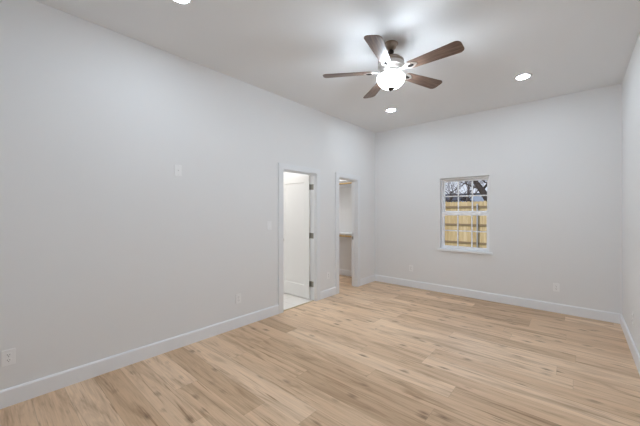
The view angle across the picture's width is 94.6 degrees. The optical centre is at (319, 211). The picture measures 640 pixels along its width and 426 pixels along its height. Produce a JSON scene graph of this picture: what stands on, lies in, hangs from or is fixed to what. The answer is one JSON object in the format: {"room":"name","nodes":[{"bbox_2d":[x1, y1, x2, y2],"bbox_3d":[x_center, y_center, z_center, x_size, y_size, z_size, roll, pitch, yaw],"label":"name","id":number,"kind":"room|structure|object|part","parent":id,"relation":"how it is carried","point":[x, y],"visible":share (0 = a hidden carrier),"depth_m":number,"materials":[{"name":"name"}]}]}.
{"room":"empty bedroom","nodes":[
{"label":"empty bedroom","id":0,"kind":"room"},
{"bbox_2d":[0,0,374,390],"bbox_3d":[-0.757,-0.051,4.005,0.106,3.150,5.640,0,0,41],"label":"wall","id":1,"kind":"structure","parent":0,"point":[105,251],"depth_m":2.76,"materials":[{"name":"white paint"}]},
{"bbox_2d":[1,348,15,366],"bbox_3d":[-2.285,1.071,2.168,0.009,0.117,0.072,0,0,41],"label":"wall outlet","id":2,"kind":"object","parent":1,"relation":"attached to","point":[8,357],"visible":1,"depth_m":2.17,"materials":[{"name":"white plastic"}]},
{"bbox_2d":[174,165,181,175],"bbox_3d":[-1.479,-0.430,3.085,0.016,0.117,0.072,0,0,41],"label":"plate","id":3,"kind":"object","parent":1,"relation":"attached to","point":[177,168],"visible":1,"depth_m":3.08,"materials":[{"name":"white plastic"}]},
{"bbox_2d":[0,274,375,408],"bbox_3d":[-0.711,1.360,3.965,0.016,0.128,5.640,0,0,41],"label":"baseboard","id":4,"kind":"structure","parent":1,"relation":"attached to","point":[13,395],"depth_m":2.72,"materials":[{"name":"white paint"}]},
{"bbox_2d":[236,293,240,303],"bbox_3d":[-1.004,1.071,3.635,0.009,0.117,0.072,0,0,41],"label":"wall outlet","id":5,"kind":"object","parent":1,"relation":"attached to","point":[238,296],"visible":1,"depth_m":3.63,"materials":[{"name":"white plastic"}]},
{"bbox_2d":[267,221,271,229],"bbox_3d":[-0.684,0.188,4.000,0.011,0.117,0.072,0,0,41],"label":"light switch","id":6,"kind":"object","parent":1,"relation":"attached to","point":[269,223],"visible":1,"depth_m":4.00,"materials":[{"name":"white plastic"}]},
{"bbox_2d":[284,175,313,298],"bbox_3d":[-0.391,0.414,4.967,0.769,1.996,0.157,0,0,41],"label":"door","id":7,"kind":"structure","parent":1,"relation":"in","point":[297,235],"depth_m":4.94,"materials":[{"name":"white paint"}]},
{"bbox_2d":[278,163,319,313],"bbox_3d":[-0.337,0.371,4.487,0.142,2.106,0.882,0,0,41],"label":"door frame","id":8,"kind":"structure","parent":1,"relation":"attached to","point":[314,173],"depth_m":4.71,"materials":[{"name":"white paint"}]},
{"bbox_2d":[335,172,359,293],"bbox_3d":[0.472,0.371,5.414,0.142,2.106,0.752,0,0,41],"label":"door frame","id":9,"kind":"structure","parent":1,"relation":"attached to","point":[355,179],"depth_m":5.59,"materials":[{"name":"white paint"}]},
{"bbox_2d":[284,172,307,177],"bbox_3d":[-0.657,-0.051,5.683,1.950,3.150,0.100,0,0,41],"label":"wall","id":10,"kind":"structure","parent":0,"point":[286,174],"depth_m":5.51,"materials":[{"name":"white paint"}]},
{"bbox_2d":[0,275,639,425],"bbox_3d":[-0.146,1.474,3.473,5.627,0.100,5.640,0,0,41],"label":"floor","id":11,"kind":"structure","parent":0,"point":[376,353],"depth_m":2.58,"materials":[{"name":"brown wood"}]},
{"bbox_2d":[284,300,313,310],"bbox_3d":[-0.320,1.421,4.472,0.030,0.006,0.690,0,0,41],"label":"threshold","id":12,"kind":"object","parent":11,"relation":"on","point":[312,300],"visible":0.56,"depth_m":4.46,"materials":[{"name":"beige wood"}]},
{"bbox_2d":[35,0,639,132],"bbox_3d":[-0.086,-1.686,3.462,5.733,0.120,5.916,0,0,41],"label":"ceiling","id":13,"kind":"structure","parent":0,"point":[284,48],"depth_m":2.88,"materials":[{"name":"white paint"}]},
{"bbox_2d":[172,0,192,4],"bbox_3d":[-1.056,-1.619,2.229,0.184,0.014,0.184,0,0,41],"label":"recessed light","id":14,"kind":"object","parent":13,"relation":"in","point":[182,2],"visible":1,"depth_m":2.28,"materials":[{"name":"white plastic"}]},
{"bbox_2d":[385,108,396,111],"bbox_3d":[1.136,-1.619,4.729,0.184,0.014,0.184,0,0,41],"label":"recessed light","id":15,"kind":"object","parent":13,"relation":"in","point":[388,109],"visible":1,"depth_m":4.71,"materials":[{"name":"white plastic"}]},
{"bbox_2d":[323,35,463,97],"bbox_3d":[0.713,-1.397,2.829,1.239,0.458,1.279,0,0,41],"label":"ceiling fan","id":16,"kind":"object","parent":13,"relation":"hanging from","point":[390,65],"visible":1,"depth_m":2.76,"materials":[{"name":"brown wood"}]},
{"bbox_3d":[0.270,-1.354,2.923,0.482,0.006,0.150,0,12,8],"label":"blade","id":17,"kind":"part","parent":16,"relation":"part of","materials":[{"name":"brown wood"}]},
{"bbox_3d":[0.615,-1.354,3.278,0.150,0.006,0.482,-12,2,-10],"label":"blade","id":18,"kind":"part","parent":16,"relation":"part of","materials":[{"name":"brown wood"}]},
{"bbox_3d":[0.502,-1.354,2.485,0.150,0.006,0.482,13,6,25],"label":"blade","id":19,"kind":"part","parent":16,"relation":"part of","materials":[{"name":"brown wood"}]},
{"bbox_3d":[0.687,-1.468,2.863,0.248,0.076,0.248,0,0,41],"label":"motor lid","id":20,"kind":"part","parent":16,"relation":"part of","materials":[{"name":"silver metal"}]},
{"bbox_3d":[0.687,-1.247,2.863,0.262,0.114,0.262,0,0,41],"label":"lamp shade","id":21,"kind":"part","parent":16,"relation":"part of","materials":[{"name":"white glass"}]},
{"bbox_3d":[1.059,-1.354,3.060,0.482,0.006,0.150,0,-12,-28],"label":"blade","id":22,"kind":"part","parent":16,"relation":"part of","materials":[{"name":"brown wood"}]},
{"bbox_3d":[0.989,-1.354,2.570,0.482,0.006,0.150,0,-12,44],"label":"blade","id":23,"kind":"part","parent":16,"relation":"part of","materials":[{"name":"brown wood"}]},
{"bbox_2d":[514,73,531,79],"bbox_3d":[2.443,-1.619,3.557,0.184,0.014,0.184,0,0,41],"label":"recessed light","id":24,"kind":"object","parent":13,"relation":"in","point":[523,76],"visible":1,"depth_m":3.53,"materials":[{"name":"white plastic"}]},
{"bbox_2d":[339,83,621,313],"bbox_3d":[1.804,-0.051,5.626,5.733,3.150,0.170,0,0,41],"label":"wall","id":25,"kind":"structure","parent":0,"point":[553,165],"depth_m":4.46,"materials":[{"name":"white paint"}]},
{"bbox_2d":[339,269,351,276],"bbox_3d":[0.357,1.360,6.765,1.844,0.128,0.016,0,0,41],"label":"baseboard","id":26,"kind":"structure","parent":25,"relation":"attached to","point":[341,271],"depth_m":6.57,"materials":[{"name":"white paint"}]},
{"bbox_2d":[339,180,351,186],"bbox_3d":[0.260,-0.608,6.657,1.841,0.104,0.303,0,0,41],"label":"closet shelf","id":27,"kind":"object","parent":25,"relation":"attached to","point":[342,181],"visible":0.02,"depth_m":6.51,"materials":[{"name":"white paint"}]},
{"bbox_2d":[339,232,351,235],"bbox_3d":[0.260,0.512,6.657,1.841,0.104,0.303,0,0,41],"label":"closet shelf","id":28,"kind":"object","parent":25,"relation":"attached to","point":[340,233],"visible":0.02,"depth_m":6.50,"materials":[{"name":"white paint"}]},
{"bbox_2d":[437,176,492,254],"bbox_3d":[2.453,0.052,5.010,0.857,1.263,0.165,0,0,41],"label":"window","id":29,"kind":"structure","parent":25,"relation":"in","point":[464,201],"depth_m":5.04,"materials":[{"name":"glass"}]},
{"bbox_3d":[2.429,0.667,4.981,0.857,0.034,0.090,0,0,41],"label":"sill","id":30,"kind":"part","parent":29,"relation":"part of","materials":[{"name":"white paint"}]},
{"bbox_3d":[2.469,0.322,5.039,0.712,0.631,0.027,0,0,41],"label":"sash","id":31,"kind":"part","parent":29,"relation":"part of","materials":[{"name":"white plastic"}]},
{"bbox_2d":[444,215,486,246],"bbox_3d":[2.469,0.332,5.039,0.668,0.531,0.016,0,0,41],"label":"grille","id":32,"kind":"object","parent":29,"relation":"attached to","point":[459,230],"depth_m":5.03,"materials":[{"name":"white plastic"}]},
{"bbox_3d":[2.469,0.332,5.039,0.676,0.539,0.004,0,0,41],"label":"pane","id":33,"kind":"part","parent":29,"relation":"part of","materials":[{"name":"clear glass"}]},
{"bbox_3d":[2.489,-0.253,5.062,0.712,0.598,0.026,0,0,41],"label":"sash","id":34,"kind":"part","parent":29,"relation":"part of","materials":[{"name":"white plastic"}]},
{"bbox_3d":[2.489,-0.268,5.062,0.676,0.517,0.004,0,0,41],"label":"pane","id":35,"kind":"part","parent":29,"relation":"part of","materials":[{"name":"clear glass"}]},
{"bbox_2d":[445,181,486,210],"bbox_3d":[2.489,-0.268,5.062,0.668,0.509,0.016,0,0,41],"label":"grille","id":36,"kind":"object","parent":29,"relation":"attached to","point":[459,195],"depth_m":5.05,"materials":[{"name":"white plastic"}]},
{"bbox_2d":[375,275,619,323],"bbox_3d":[2.477,1.360,4.915,3.539,0.128,0.016,0,0,41],"label":"baseboard","id":37,"kind":"structure","parent":25,"relation":"attached to","point":[606,316],"depth_m":4.51,"materials":[{"name":"white paint"}]},
{"bbox_2d":[553,283,559,291],"bbox_3d":[3.335,1.071,4.171,0.072,0.117,0.009,0,0,41],"label":"wall outlet","id":38,"kind":"object","parent":25,"relation":"attached to","point":[556,287],"visible":1,"depth_m":4.17,"materials":[{"name":"white plastic"}]},
{"bbox_2d":[622,32,639,354],"bbox_3d":[2.013,-0.051,1.588,0.106,3.150,5.640,0,0,41],"label":"wall","id":39,"kind":"structure","parent":0,"point":[630,83],"depth_m":3.13,"materials":[{"name":"white paint"}]},
{"bbox_2d":[620,314,639,374],"bbox_3d":[1.967,1.360,1.628,0.016,0.128,5.640,0,0,41],"label":"baseboard","id":40,"kind":"structure","parent":39,"relation":"attached to","point":[631,344],"depth_m":3.01,"materials":[{"name":"white paint"}]}
]}

